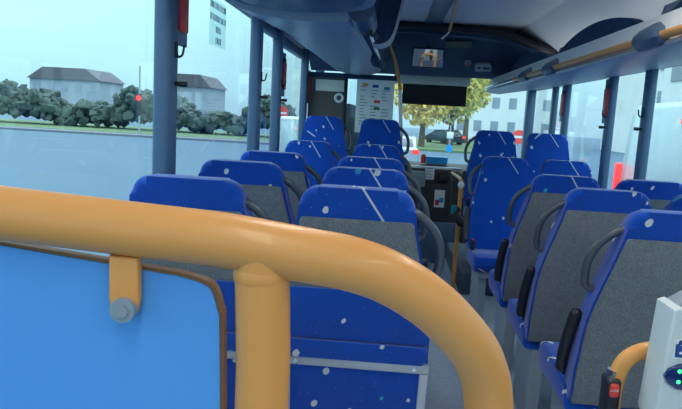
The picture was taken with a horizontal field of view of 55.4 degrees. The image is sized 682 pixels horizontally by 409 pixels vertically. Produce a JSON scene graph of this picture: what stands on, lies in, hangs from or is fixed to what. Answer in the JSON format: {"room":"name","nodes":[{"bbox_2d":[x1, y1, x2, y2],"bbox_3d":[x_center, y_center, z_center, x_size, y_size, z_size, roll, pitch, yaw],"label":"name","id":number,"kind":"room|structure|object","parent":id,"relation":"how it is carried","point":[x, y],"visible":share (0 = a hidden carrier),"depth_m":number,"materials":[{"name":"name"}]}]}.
{"room":"vehicle interior","nodes":[
{"label":"vehicle interior","id":0,"kind":"room"},
{"bbox_2d":[225,0,250,18],"bbox_3d":[-0.645,-1.082,2.989,0.060,0.090,9.300,4,8,4],"label":"wall","id":1,"kind":"structure","parent":0,"point":[231,2],"depth_m":3.74,"materials":[{"name":"blue plastic"}]},
{"bbox_2d":[309,21,557,78],"bbox_3d":[0.886,-1.493,6.372,2.449,0.410,1.275,4,8,4],"label":"header","id":2,"kind":"object","parent":1,"relation":"attached to","point":[477,52],"visible":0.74,"depth_m":6.14,"materials":[{"name":"blue plastic"}]},
{"bbox_2d":[411,45,444,68],"bbox_3d":[0.818,-1.427,6.092,0.310,0.295,0.079,4,8,4],"label":"mirror","id":3,"kind":"object","parent":2,"relation":"attached to","point":[421,57],"visible":0.93,"depth_m":6.07,"materials":[{"name":"blue mirror"}]},
{"bbox_2d":[395,74,470,106],"bbox_3d":[1.014,-1.277,7.295,0.843,0.319,0.070,4,8,4],"label":"blind","id":4,"kind":"object","parent":2,"relation":"attached to","point":[422,90],"visible":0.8,"depth_m":7.28,"materials":[{"name":"black plastic"}]},
{"bbox_2d":[446,39,471,47],"bbox_3d":[1.097,-1.499,6.040,0.244,0.087,0.140,4,8,9],"label":"display screen","id":5,"kind":"object","parent":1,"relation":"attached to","point":[450,43],"depth_m":6.01,"materials":[{"name":"black plastic"}]},
{"bbox_2d":[464,60,471,65],"bbox_3d":[1.248,-1.391,6.392,0.070,0.055,0.071,4,8,4],"label":"round lamp","id":6,"kind":"object","parent":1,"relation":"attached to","point":[467,62],"depth_m":6.37,"materials":[{"name":"red plastic"}]},
{"bbox_2d":[270,25,308,49],"bbox_3d":[-0.430,-1.177,2.960,0.560,0.310,9.300,4,8,4],"label":"ceiling","id":7,"kind":"structure","parent":0,"point":[295,42],"depth_m":5.63,"materials":[{"name":"plastic"}]},
{"bbox_2d":[233,0,375,12],"bbox_3d":[-0.251,-0.905,2.325,0.730,0.112,2.200,4,8,4],"label":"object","id":8,"kind":"object","parent":7,"relation":"attached to","point":[318,6],"visible":1,"depth_m":3.11,"materials":[{"name":"blue plastic"}]},
{"bbox_2d":[237,0,403,74],"bbox_3d":[-0.003,-1.284,4.780,0.894,0.464,2.810,4,8,4],"label":"luggage rack","id":9,"kind":"object","parent":7,"relation":"attached to","point":[353,42],"visible":0.96,"depth_m":4.11,"materials":[{"name":"blue plastic"}]},
{"bbox_2d":[425,263,463,408],"bbox_3d":[0.513,1.116,3.198,2.500,0.050,9.300,4,8,4],"label":"floor","id":10,"kind":"structure","parent":0,"point":[444,388],"depth_m":3.73,"materials":[{"name":"plastic"}]},
{"bbox_2d":[307,72,396,133],"bbox_3d":[0.069,-0.347,6.439,0.858,1.866,0.055,4,8,4],"label":"wall","id":11,"kind":"structure","parent":10,"relation":"on","point":[328,91],"depth_m":6.34,"materials":[{"name":"grey plastic"}]},
{"bbox_2d":[354,79,394,131],"bbox_3d":[0.326,-0.968,6.324,0.364,0.545,0.007,4,8,4],"label":"timetable","id":12,"kind":"object","parent":11,"relation":"attached to","point":[374,98],"visible":0.87,"depth_m":6.32,"materials":[{"name":"white paper"}]},
{"bbox_2d":[345,104,359,155],"bbox_3d":[-0.023,-0.248,6.808,0.440,1.599,0.360,4,8,4],"label":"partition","id":13,"kind":"object","parent":10,"relation":"on","point":[350,114],"visible":0.05,"depth_m":6.55,"materials":[{"name":"grey paint"}]},
{"bbox_2d":[389,45,402,141],"bbox_3d":[0.465,-0.412,6.175,0.089,2.151,0.462,8,9,31],"label":"pole","id":14,"kind":"object","parent":10,"relation":"on","point":[390,47],"visible":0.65,"depth_m":6.21,"materials":[{"name":"orange metal"}]},
{"bbox_2d":[409,166,452,227],"bbox_3d":[0.899,0.096,6.785,0.460,0.986,0.220,4,8,4],"label":"door","id":15,"kind":"structure","parent":10,"relation":"on","point":[435,184],"depth_m":6.67,"materials":[{"name":"grey paint"}]},
{"bbox_2d":[437,173,448,182],"bbox_3d":[1.044,-0.268,6.642,0.120,0.100,0.035,4,8,4],"label":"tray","id":16,"kind":"object","parent":15,"relation":"on","point":[441,177],"depth_m":6.63,"materials":[{"name":"black plastic"}]},
{"bbox_2d":[405,161,466,242],"bbox_3d":[0.583,-0.115,7.347,1.830,1.215,0.680,4,8,4],"label":"dashboard","id":17,"kind":"object","parent":10,"relation":"on","point":[458,169],"visible":0.07,"depth_m":7.00,"materials":[{"name":"grey paint"}]},
{"bbox_2d":[420,154,425,162],"bbox_3d":[0.911,-0.507,7.189,0.060,0.100,0.060,4,8,4],"label":"cup","id":18,"kind":"object","parent":17,"relation":"on","point":[423,156],"visible":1,"depth_m":7.17,"materials":[{"name":"red plastic"}]},
{"bbox_2d":[426,156,447,164],"bbox_3d":[1.060,-0.490,7.200,0.236,0.078,0.126,4,8,4],"label":"box","id":19,"kind":"object","parent":17,"relation":"on","point":[429,159],"visible":0.98,"depth_m":7.14,"materials":[{"name":"blue plastic"}]},
{"bbox_2d":[418,221,459,267],"bbox_3d":[0.977,0.412,6.559,0.422,0.471,0.024,4,8,4],"label":"gate","id":20,"kind":"object","parent":10,"relation":"on","point":[447,230],"visible":0.45,"depth_m":6.54,"materials":[{"name":"grey paint"}]},
{"bbox_2d":[450,172,463,288],"bbox_3d":[0.983,0.240,5.737,0.174,1.037,1.279,4,8,4],"label":"handrail","id":21,"kind":"object","parent":10,"relation":"on","point":[455,210],"visible":0.89,"depth_m":5.13,"materials":[{"name":"orange metal"}]},
{"bbox_2d":[446,242,493,295],"bbox_3d":[1.484,0.575,5.794,0.980,0.175,1.280,4,8,4],"label":"floor","id":22,"kind":"structure","parent":0,"point":[463,271],"depth_m":5.37,"materials":[{"name":"carpet"}]},
{"bbox_2d":[461,130,516,265],"bbox_3d":[1.270,-0.058,5.527,0.496,1.125,0.640,4,8,4],"label":"seat","id":23,"kind":"object","parent":22,"relation":"on","point":[486,142],"visible":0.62,"depth_m":5.66,"materials":[{"name":"blue fabric"}]},
{"bbox_2d":[524,133,569,181],"bbox_3d":[1.756,-0.026,5.495,0.424,1.125,0.640,4,8,4],"label":"seat","id":24,"kind":"object","parent":22,"relation":"on","point":[540,147],"visible":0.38,"depth_m":5.63,"materials":[{"name":"blue fabric"}]},
{"bbox_2d":[400,0,565,31],"bbox_3d":[0.633,-1.243,2.871,1.560,0.040,9.300,4,8,4],"label":"ceiling","id":25,"kind":"structure","parent":0,"point":[507,15],"depth_m":5.09,"materials":[{"name":"plastic"}]},
{"bbox_2d":[426,0,453,22],"bbox_3d":[0.542,-1.113,2.086,0.140,0.012,7.700,4,8,4],"label":"trim","id":26,"kind":"structure","parent":25,"relation":"attached to","point":[439,9],"depth_m":5.06,"materials":[{"name":"blue plastic"}]},
{"bbox_2d":[441,0,458,38],"bbox_3d":[0.822,-1.396,4.694,0.084,0.144,2.201,4,8,5],"label":"grab rail","id":27,"kind":"object","parent":25,"relation":"attached to","point":[456,3],"visible":1,"depth_m":5.07,"materials":[{"name":"grey metal"}]},
{"bbox_2d":[443,258,551,408],"bbox_3d":[1.316,0.997,3.753,0.990,0.120,5.550,4,8,4],"label":"floor","id":28,"kind":"structure","parent":0,"point":[489,311],"depth_m":4.41,"materials":[{"name":"plastic"}]},
{"bbox_2d":[463,156,530,318],"bbox_3d":[1.117,0.244,4.568,0.496,1.125,0.640,4,8,4],"label":"seat","id":29,"kind":"object","parent":28,"relation":"on","point":[485,225],"visible":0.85,"depth_m":4.68,"materials":[{"name":"blue fabric"}]},
{"bbox_2d":[466,249,502,272],"bbox_3d":[1.120,0.382,4.485,0.453,0.125,0.440,4,8,4],"label":"seat cushion","id":30,"kind":"object","parent":29,"relation":"on","point":[480,260],"depth_m":4.31,"materials":[{"name":"blue fabric"}]},
{"bbox_2d":[488,174,599,370],"bbox_3d":[1.091,0.373,3.631,0.496,1.125,0.640,4,8,4],"label":"seat","id":31,"kind":"object","parent":28,"relation":"on","point":[516,253],"visible":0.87,"depth_m":3.39,"materials":[{"name":"fabric"}]},
{"bbox_2d":[488,269,507,307],"bbox_3d":[1.109,0.484,3.746,0.453,0.125,0.440,4,8,4],"label":"seat cushion","id":32,"kind":"object","parent":31,"relation":"on","point":[496,287],"depth_m":3.64,"materials":[{"name":"blue fabric"}]},
{"bbox_2d":[540,159,591,177],"bbox_3d":[1.588,0.274,4.536,0.424,1.125,0.640,4,8,4],"label":"seat","id":33,"kind":"object","parent":28,"relation":"on","point":[556,167],"visible":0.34,"depth_m":4.69,"materials":[{"name":"blue fabric"}]},
{"bbox_2d":[507,187,651,408],"bbox_3d":[1.043,0.458,2.998,0.496,1.125,0.640,4,8,4],"label":"seat","id":34,"kind":"object","parent":28,"relation":"on","point":[549,290],"visible":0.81,"depth_m":2.76,"materials":[{"name":"grey fabric"}]},
{"bbox_2d":[507,298,540,349],"bbox_3d":[1.061,0.569,3.113,0.453,0.125,0.440,4,8,4],"label":"seat cushion","id":35,"kind":"object","parent":34,"relation":"on","point":[519,324],"depth_m":3.01,"materials":[{"name":"blue fabric"}]},
{"bbox_2d":[539,209,681,408],"bbox_3d":[1.014,0.543,2.374,0.496,1.125,0.640,4,8,4],"label":"seat","id":36,"kind":"object","parent":28,"relation":"on","point":[641,265],"visible":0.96,"depth_m":2.12,"materials":[{"name":"fabric"}]},
{"bbox_2d":[539,341,631,408],"bbox_3d":[1.032,0.654,2.489,0.453,0.125,0.440,4,8,4],"label":"seat cushion","id":37,"kind":"object","parent":36,"relation":"on","point":[559,381],"depth_m":2.43,"materials":[{"name":"blue fabric"}]},
{"bbox_2d":[598,342,648,408],"bbox_3d":[0.638,0.735,1.356,0.311,0.943,0.080,2,8,-6],"label":"curved handrail","id":38,"kind":"object","parent":28,"relation":"on","point":[622,364],"depth_m":1.27,"materials":[{"name":"orange metal"}]},
{"bbox_2d":[638,290,681,408],"bbox_3d":[0.686,0.289,1.222,0.202,0.240,0.110,4,8,4],"label":"reader","id":39,"kind":"object","parent":38,"relation":"attached to","point":[661,385],"visible":1,"depth_m":1.19,"materials":[{"name":"white plastic"}]},
{"bbox_2d":[675,340,681,357],"bbox_3d":[0.629,0.262,1.175,0.048,0.032,0.001,4,8,4],"label":"print","id":40,"kind":"object","parent":39,"relation":"on","point":[678,343],"depth_m":1.18,"materials":[{"name":"blue paper"}]},
{"bbox_2d":[614,179,681,209],"bbox_3d":[1.547,0.402,3.600,0.424,1.125,0.640,4,8,4],"label":"seat","id":41,"kind":"object","parent":28,"relation":"on","point":[660,194],"visible":0.11,"depth_m":3.23,"materials":[{"name":"blue fabric"}]},
{"bbox_2d":[664,195,681,210],"bbox_3d":[1.499,0.487,2.968,0.424,1.125,0.640,4,8,4],"label":"seat","id":42,"kind":"object","parent":28,"relation":"on","point":[675,204],"visible":0.12,"depth_m":2.62,"materials":[{"name":"blue fabric"}]},
{"bbox_2d":[518,0,676,51],"bbox_3d":[1.678,-0.987,2.827,0.560,0.420,9.300,4,8,4],"label":"ceiling","id":43,"kind":"structure","parent":0,"point":[555,28],"depth_m":4.48,"materials":[{"name":"plastic"}]},
{"bbox_2d":[537,65,681,90],"bbox_3d":[1.896,-0.765,2.840,0.060,0.160,9.300,4,8,4],"label":"wall","id":44,"kind":"structure","parent":0,"point":[678,65],"depth_m":5.08,"materials":[{"name":"plastic"}]},
{"bbox_2d":[485,0,681,93],"bbox_3d":[1.514,-0.742,2.826,0.695,0.275,7.810,4,8,4],"label":"luggage rack","id":45,"kind":"object","parent":44,"relation":"attached to","point":[611,47],"visible":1,"depth_m":3.28,"materials":[{"name":"metal"}]},
{"bbox_2d":[491,43,681,93],"bbox_3d":[1.535,-0.660,2.806,0.640,0.110,7.750,4,8,4],"label":"shelf","id":46,"kind":"object","parent":45,"relation":"attached to","point":[670,55],"depth_m":3.59,"materials":[{"name":"blue plastic"}]},
{"bbox_3d":[-0.735,0.560,3.217,0.060,1.010,9.300,4,8,4],"label":"wall","id":47,"kind":"structure","parent":0,"visible":0},
{"bbox_2d":[152,0,177,174],"bbox_3d":[-0.660,-0.411,2.443,0.068,1.130,0.100,4,8,4],"label":"window pillar","id":48,"kind":"structure","parent":47,"relation":"attached to","point":[165,75],"depth_m":2.40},
{"bbox_2d":[175,41,184,57],"bbox_3d":[-0.601,-0.577,2.426,0.041,0.060,0.024,4,8,4],"label":"coat hook","id":49,"kind":"object","parent":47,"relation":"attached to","point":[176,42],"visible":1,"depth_m":2.42,"materials":[{"name":"black plastic"}]},
{"bbox_2d":[175,81,187,86],"bbox_3d":[-0.601,-0.453,2.443,0.045,0.021,0.022,4,8,4],"label":"coat hook","id":50,"kind":"object","parent":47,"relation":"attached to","point":[180,83],"visible":1,"depth_m":2.44,"materials":[{"name":"black plastic"}]},
{"bbox_2d":[177,0,188,47],"bbox_3d":[-0.600,-0.765,2.472,0.028,0.320,0.120,4,8,4],"label":"holder","id":51,"kind":"object","parent":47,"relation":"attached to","point":[183,5],"visible":0.81,"depth_m":2.45,"materials":[{"name":"red plastic"}]},
{"bbox_2d":[247,15,263,150],"bbox_3d":[-0.539,-0.628,4.054,0.068,1.130,0.100,4,8,4],"label":"trim","id":52,"kind":"structure","parent":47,"relation":"attached to","point":[257,25],"depth_m":4.00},
{"bbox_2d":[261,72,266,81],"bbox_3d":[-0.479,-0.794,4.037,0.041,0.060,0.024,4,8,4],"label":"coat hook","id":53,"kind":"object","parent":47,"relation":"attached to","point":[261,72],"visible":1,"depth_m":4.03,"materials":[{"name":"black plastic"}]},
{"bbox_2d":[269,27,283,151],"bbox_3d":[-0.482,-0.729,4.805,0.068,1.130,0.100,4,8,4],"label":"trim","id":54,"kind":"structure","parent":47,"relation":"attached to","point":[278,43],"depth_m":4.75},
{"bbox_2d":[281,52,286,96],"bbox_3d":[-0.426,-0.972,4.869,0.028,0.320,0.120,4,8,4],"label":"holder","id":55,"kind":"object","parent":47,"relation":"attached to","point":[284,72],"visible":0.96,"depth_m":4.83,"materials":[{"name":"red plastic"}]},
{"bbox_2d":[264,22,304,58],"bbox_3d":[-0.451,-1.275,5.114,0.060,0.070,2.200,4,8,4],"label":"trim","id":56,"kind":"structure","parent":47,"relation":"attached to","point":[269,30],"depth_m":5.16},
{"bbox_2d":[298,49,309,139],"bbox_3d":[-0.369,-0.931,6.307,0.068,1.130,0.100,4,8,4],"label":"trim","id":57,"kind":"structure","parent":47,"relation":"on","point":[304,62],"depth_m":6.24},
{"bbox_2d":[307,70,309,102],"bbox_3d":[-0.314,-1.155,6.374,0.028,0.320,0.120,4,8,4],"label":"holder","id":58,"kind":"object","parent":47,"relation":"attached to","point":[308,96],"visible":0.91,"depth_m":6.33,"materials":[{"name":"red plastic"}]},
{"bbox_3d":[-0.674,-0.514,3.255,0.006,1.150,1.630,4,8,4],"label":"window","id":59,"kind":"structure","parent":47,"relation":"in","visible":0},
{"bbox_2d":[210,0,225,45],"bbox_3d":[-0.636,-0.931,3.363,0.001,0.230,0.320,4,8,4],"label":"notice","id":60,"kind":"object","parent":59,"relation":"attached to","point":[212,1],"visible":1,"depth_m":3.36,"materials":[{"name":"white paper"}]},
{"bbox_3d":[-0.257,1.062,2.515,1.050,0.160,7.850,4,8,4],"label":"floor","id":61,"kind":"structure","parent":0,"visible":0},
{"bbox_2d":[129,173,271,408],"bbox_3d":[-0.428,0.441,2.247,0.480,1.125,0.640,4,8,4],"label":"seat","id":62,"kind":"object","parent":61,"relation":"on","point":[221,194],"visible":0.24,"depth_m":1.89,"materials":[{"name":"fabric"}]},
{"bbox_2d":[198,159,302,224],"bbox_3d":[-0.365,0.350,2.928,0.496,1.125,0.640,4,8,4],"label":"seat","id":63,"kind":"object","parent":61,"relation":"on","point":[265,184],"visible":0.23,"depth_m":2.56,"materials":[{"name":"grey fabric"}]},
{"bbox_2d":[0,185,513,408],"bbox_3d":[-0.371,0.591,0.538,1.005,1.302,0.123,3,8,-1],"label":"partition","id":64,"kind":"object","parent":61,"relation":"on","point":[79,330],"depth_m":0.45,"materials":[{"name":"orange metal"}]},
{"bbox_2d":[240,150,322,222],"bbox_3d":[-0.314,0.258,3.610,0.496,1.125,0.640,4,8,4],"label":"seat","id":65,"kind":"object","parent":61,"relation":"on","point":[294,166],"visible":0.23,"depth_m":3.24,"materials":[{"name":"blue fabric"}]},
{"bbox_2d":[285,140,340,186],"bbox_3d":[-0.243,0.131,4.554,0.496,1.125,0.640,4,8,4],"label":"seat","id":66,"kind":"object","parent":61,"relation":"on","point":[318,155],"visible":0.13,"depth_m":4.70,"materials":[{"name":"blue fabric"}]},
{"bbox_2d":[288,184,444,408],"bbox_3d":[0.066,0.472,2.214,0.480,1.125,0.640,4,8,4],"label":"seat","id":67,"kind":"object","parent":61,"relation":"on","point":[348,350],"visible":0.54,"depth_m":1.97,"materials":[{"name":"blue fabric"}]},
{"bbox_2d":[322,166,429,267],"bbox_3d":[0.127,0.381,2.895,0.496,1.125,0.640,4,8,4],"label":"seat","id":68,"kind":"object","parent":61,"relation":"on","point":[341,175],"visible":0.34,"depth_m":2.52,"materials":[{"name":"blue fabric"}]},
{"bbox_2d":[337,156,421,246],"bbox_3d":[0.178,0.289,3.577,0.496,1.125,0.640,4,8,4],"label":"seat","id":69,"kind":"object","parent":61,"relation":"on","point":[348,161],"visible":0.19,"depth_m":3.20,"materials":[{"name":"blue fabric"}]},
{"bbox_2d":[353,144,411,184],"bbox_3d":[0.249,0.162,4.521,0.496,1.125,0.640,4,8,4],"label":"seat","id":70,"kind":"object","parent":61,"relation":"on","point":[362,150],"visible":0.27,"depth_m":4.67,"materials":[{"name":"blue fabric"}]},
{"bbox_3d":[-0.008,0.457,5.738,1.040,0.180,1.180,4,8,4],"label":"floor","id":71,"kind":"structure","parent":0,"visible":0},
{"bbox_2d":[301,116,352,166],"bbox_3d":[-0.159,-0.180,5.517,0.496,1.125,0.640,4,8,4],"label":"seat","id":72,"kind":"object","parent":71,"relation":"on","point":[328,129],"visible":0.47,"depth_m":5.66,"materials":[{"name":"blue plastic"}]},
{"bbox_2d":[357,119,409,180],"bbox_3d":[0.333,-0.149,5.484,0.496,1.125,0.640,4,8,4],"label":"seat","id":73,"kind":"object","parent":71,"relation":"on","point":[372,131],"visible":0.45,"depth_m":5.63,"materials":[{"name":"blue fabric"}]},
{"bbox_3d":[1.813,0.733,3.048,0.060,0.990,9.300,4,8,4],"label":"wall","id":74,"kind":"structure","parent":0,"visible":0},
{"bbox_2d":[548,87,559,133],"bbox_3d":[2.072,-0.722,6.389,0.055,1.000,0.090,4,8,4],"label":"trim","id":75,"kind":"structure","parent":74,"relation":"attached to","point":[555,90],"depth_m":6.33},
{"bbox_2d":[559,86,565,120],"bbox_3d":[2.026,-0.921,5.946,0.028,0.320,0.120,4,8,4],"label":"holder","id":76,"kind":"object","parent":74,"relation":"attached to","point":[562,102],"visible":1,"depth_m":5.91,"materials":[{"name":"red plastic"}]},
{"bbox_2d":[560,84,571,137],"bbox_3d":[2.039,-0.663,5.954,0.055,1.000,0.090,4,8,4],"label":"trim","id":77,"kind":"structure","parent":74,"relation":"attached to","point":[564,124],"depth_m":5.89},
{"bbox_2d":[601,79,611,122],"bbox_3d":[1.935,-0.754,4.741,0.028,0.320,0.120,4,8,4],"label":"holder","id":78,"kind":"object","parent":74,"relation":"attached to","point":[607,90],"visible":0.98,"depth_m":4.71,"materials":[{"name":"red plastic"}]},
{"bbox_2d":[598,76,619,188],"bbox_3d":[1.948,-0.501,4.749,0.055,1.000,0.090,4,8,4],"label":"trim","id":79,"kind":"structure","parent":74,"relation":"attached to","point":[607,137],"depth_m":4.71,"materials":[{"name":"blue metal"}]},
{"bbox_2d":[638,108,644,117],"bbox_3d":[1.862,-0.569,4.038,0.041,0.060,0.024,4,8,4],"label":"coat hook","id":80,"kind":"object","parent":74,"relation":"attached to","point":[642,115],"visible":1,"depth_m":4.03,"materials":[{"name":"black plastic"}]},
{"bbox_2d":[633,69,658,179],"bbox_3d":[1.897,-0.409,4.067,0.055,1.000,0.090,4,8,4],"label":"trim","id":81,"kind":"structure","parent":74,"relation":"attached to","point":[651,76],"depth_m":4.02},
{"label":"outside","id":82,"kind":"structure","parent":0,"visible":0},
{"bbox_2d":[0,126,268,144],"bbox_3d":[-42.480,-11.102,79.619,83.400,0.140,66.000,4,8,4],"label":"kerb","id":83,"kind":"object","parent":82,"point":[1,127],"depth_m":45.28,"materials":[{"name":"concrete"}]},
{"bbox_2d":[136,66,141,134],"bbox_3d":[-14.118,-7.199,45.446,0.400,4.888,0.280,4,8,4],"label":"traffic light","id":84,"kind":"object","parent":83,"relation":"on","point":[138,96],"visible":0.96,"depth_m":45.36,"materials":[{"name":"grey paint"}]},
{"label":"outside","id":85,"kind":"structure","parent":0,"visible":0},
{"bbox_2d":[0,113,624,256],"bbox_3d":[4.341,-5.629,59.625,240.000,0.100,200.000,4,8,4],"label":"road","id":86,"kind":"structure","parent":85,"point":[104,166],"depth_m":28.63,"materials":[{"name":"asphalt"}]},
{"bbox_2d":[27,66,124,103],"bbox_3d":[-37.901,-16.081,93.781,10.600,6.600,8.600,4,8,4],"label":"building","id":87,"kind":"structure","parent":86,"relation":"on","point":[74,84],"depth_m":89.66,"materials":[{"name":"grey paint"}]},
{"bbox_2d":[177,74,226,114],"bbox_3d":[-20.032,-14.281,88.629,7.100,6.400,8.600,4,8,4],"label":"building","id":88,"kind":"structure","parent":86,"relation":"on","point":[207,93],"depth_m":84.56,"materials":[{"name":"grey paint"}]},
{"bbox_2d":[281,106,287,115],"bbox_3d":[-3.677,-4.737,40.144,0.800,2.612,0.089,4,8,4],"label":"no entry sign","id":89,"kind":"object","parent":86,"relation":"on","point":[284,112],"visible":0.38,"depth_m":39.95,"materials":[{"name":"red metal"}]},
{"bbox_2d":[279,116,306,151],"bbox_3d":[-1.698,-2.928,29.671,1.697,2.117,4.729,4,8,4],"label":"van","id":90,"kind":"object","parent":86,"relation":"on","point":[288,124],"visible":0.22,"depth_m":27.33,"materials":[{"name":"metal"}]},
{"bbox_2d":[402,136,418,161],"bbox_3d":[2.844,-2.649,31.792,1.820,1.477,4.330,4,8,4],"label":"car","id":91,"kind":"object","parent":86,"relation":"on","point":[413,154],"visible":0.36,"depth_m":29.69,"materials":[{"name":"silver metal"}]},
{"bbox_2d":[425,129,465,144],"bbox_3d":[9.717,-6.342,61.134,1.820,1.477,4.330,0,9,-25],"label":"car","id":92,"kind":"object","parent":86,"relation":"on","point":[437,134],"visible":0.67,"depth_m":59.98,"materials":[{"name":"black metal"}]},
{"bbox_2d":[446,125,453,163],"bbox_3d":[4.935,-2.555,29.674,0.300,2.107,0.110,4,8,4],"label":"street sign","id":93,"kind":"object","parent":86,"relation":"on","point":[450,134],"visible":0.96,"depth_m":29.60,"materials":[{"name":"white metal"}]},
{"bbox_2d":[445,83,551,138],"bbox_3d":[22.736,-19.035,92.860,13.700,19.300,12.200,4,8,4],"label":"building","id":94,"kind":"structure","parent":86,"relation":"on","point":[505,112],"depth_m":87.69,"materials":[{"name":"paint"}]},
{"bbox_2d":[513,130,522,157],"bbox_3d":[5.043,-1.061,18.733,0.400,2.165,0.089,4,8,4],"label":"no entry sign","id":95,"kind":"object","parent":86,"relation":"on","point":[517,134],"visible":0.43,"depth_m":18.57,"materials":[{"name":"red metal"}]},
{"bbox_2d":[600,69,663,152],"bbox_3d":[39.414,-13.386,66.055,20.200,17.300,12.200,4,8,4],"label":"building","id":96,"kind":"structure","parent":86,"relation":"on","point":[631,87],"depth_m":66.21,"materials":[{"name":"paint"}]},
{"bbox_2d":[612,102,681,188],"bbox_3d":[4.184,0.498,5.383,2.020,2.646,5.630,4,8,4],"label":"van","id":97,"kind":"object","parent":86,"relation":"on","point":[665,151],"visible":0.24,"depth_m":7.00,"materials":[{"name":"metal"}]},
{"bbox_2d":[612,163,622,188],"bbox_3d":[3.467,-0.308,8.111,0.112,0.420,0.130,4,8,4],"label":"tail light","id":98,"kind":"object","parent":97,"relation":"attached to","point":[618,168],"depth_m":8.05,"materials":[{"name":"red plastic"}]},
{"bbox_2d":[660,66,681,102],"bbox_3d":[20.962,-3.005,19.264,9.200,7.600,34.000,4,8,4],"label":"building","id":99,"kind":"structure","parent":86,"relation":"on","point":[672,79],"depth_m":34.88,"materials":[{"name":"paint"}]},
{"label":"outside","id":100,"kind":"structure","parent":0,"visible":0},
{"bbox_2d":[416,138,473,153],"bbox_3d":[7.409,-5.693,60.397,12.000,0.150,26.000,4,8,4],"label":"verge","id":101,"kind":"structure","parent":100,"point":[434,146],"depth_m":51.99,"materials":[{"name":"green plant"}]},
{"bbox_2d":[394,74,450,146],"bbox_3d":[6.666,-9.023,50.890,5.421,9.272,5.437,4,8,4],"label":"tree","id":102,"kind":"object","parent":101,"relation":"on","point":[425,112],"visible":0.14,"depth_m":50.67,"materials":[{"name":"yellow plant"}]},
{"bbox_2d":[433,78,488,145],"bbox_3d":[9.650,-9.841,55.592,5.795,9.924,5.912,4,8,4],"label":"tree","id":103,"kind":"object","parent":101,"relation":"on","point":[476,83],"visible":0.2,"depth_m":55.08,"materials":[{"name":"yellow plant"}]},
{"bbox_2d":[463,78,492,142],"bbox_3d":[12.675,-11.318,64.284,5.860,10.790,5.680,4,8,4],"label":"tree","id":104,"kind":"object","parent":101,"relation":"on","point":[486,99],"visible":0.08,"depth_m":64.51,"materials":[{"name":"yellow plant"}]},
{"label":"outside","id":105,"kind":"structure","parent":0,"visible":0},
{"bbox_2d":[0,119,268,140],"bbox_3d":[-44.467,-7.932,55.911,83.000,0.160,14.000,4,8,4],"label":"verge","id":106,"kind":"structure","parent":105,"point":[3,122],"depth_m":51.85,"materials":[{"name":"green plant"}]},
{"bbox_2d":[0,78,296,135],"bbox_3d":[-26.987,-8.619,54.727,46.843,4.033,4.580,4,8,4],"label":"hedge","id":107,"kind":"object","parent":106,"relation":"on","point":[15,101],"visible":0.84,"depth_m":52.79,"materials":[{"name":"green plant"}]},
{"bbox_3d":[0.883,0.118,7.771,2.620,0.810,0.060,4,8,4],"label":"wall","id":108,"kind":"structure","parent":0,"visible":0},
{"bbox_2d":[520,90,536,158],"bbox_3d":[2.165,-0.874,7.520,0.100,1.600,0.100,4,8,4],"label":"trim","id":109,"kind":"structure","parent":108,"relation":"attached to","point":[530,103],"depth_m":7.46,"materials":[{"name":"blue metal"}]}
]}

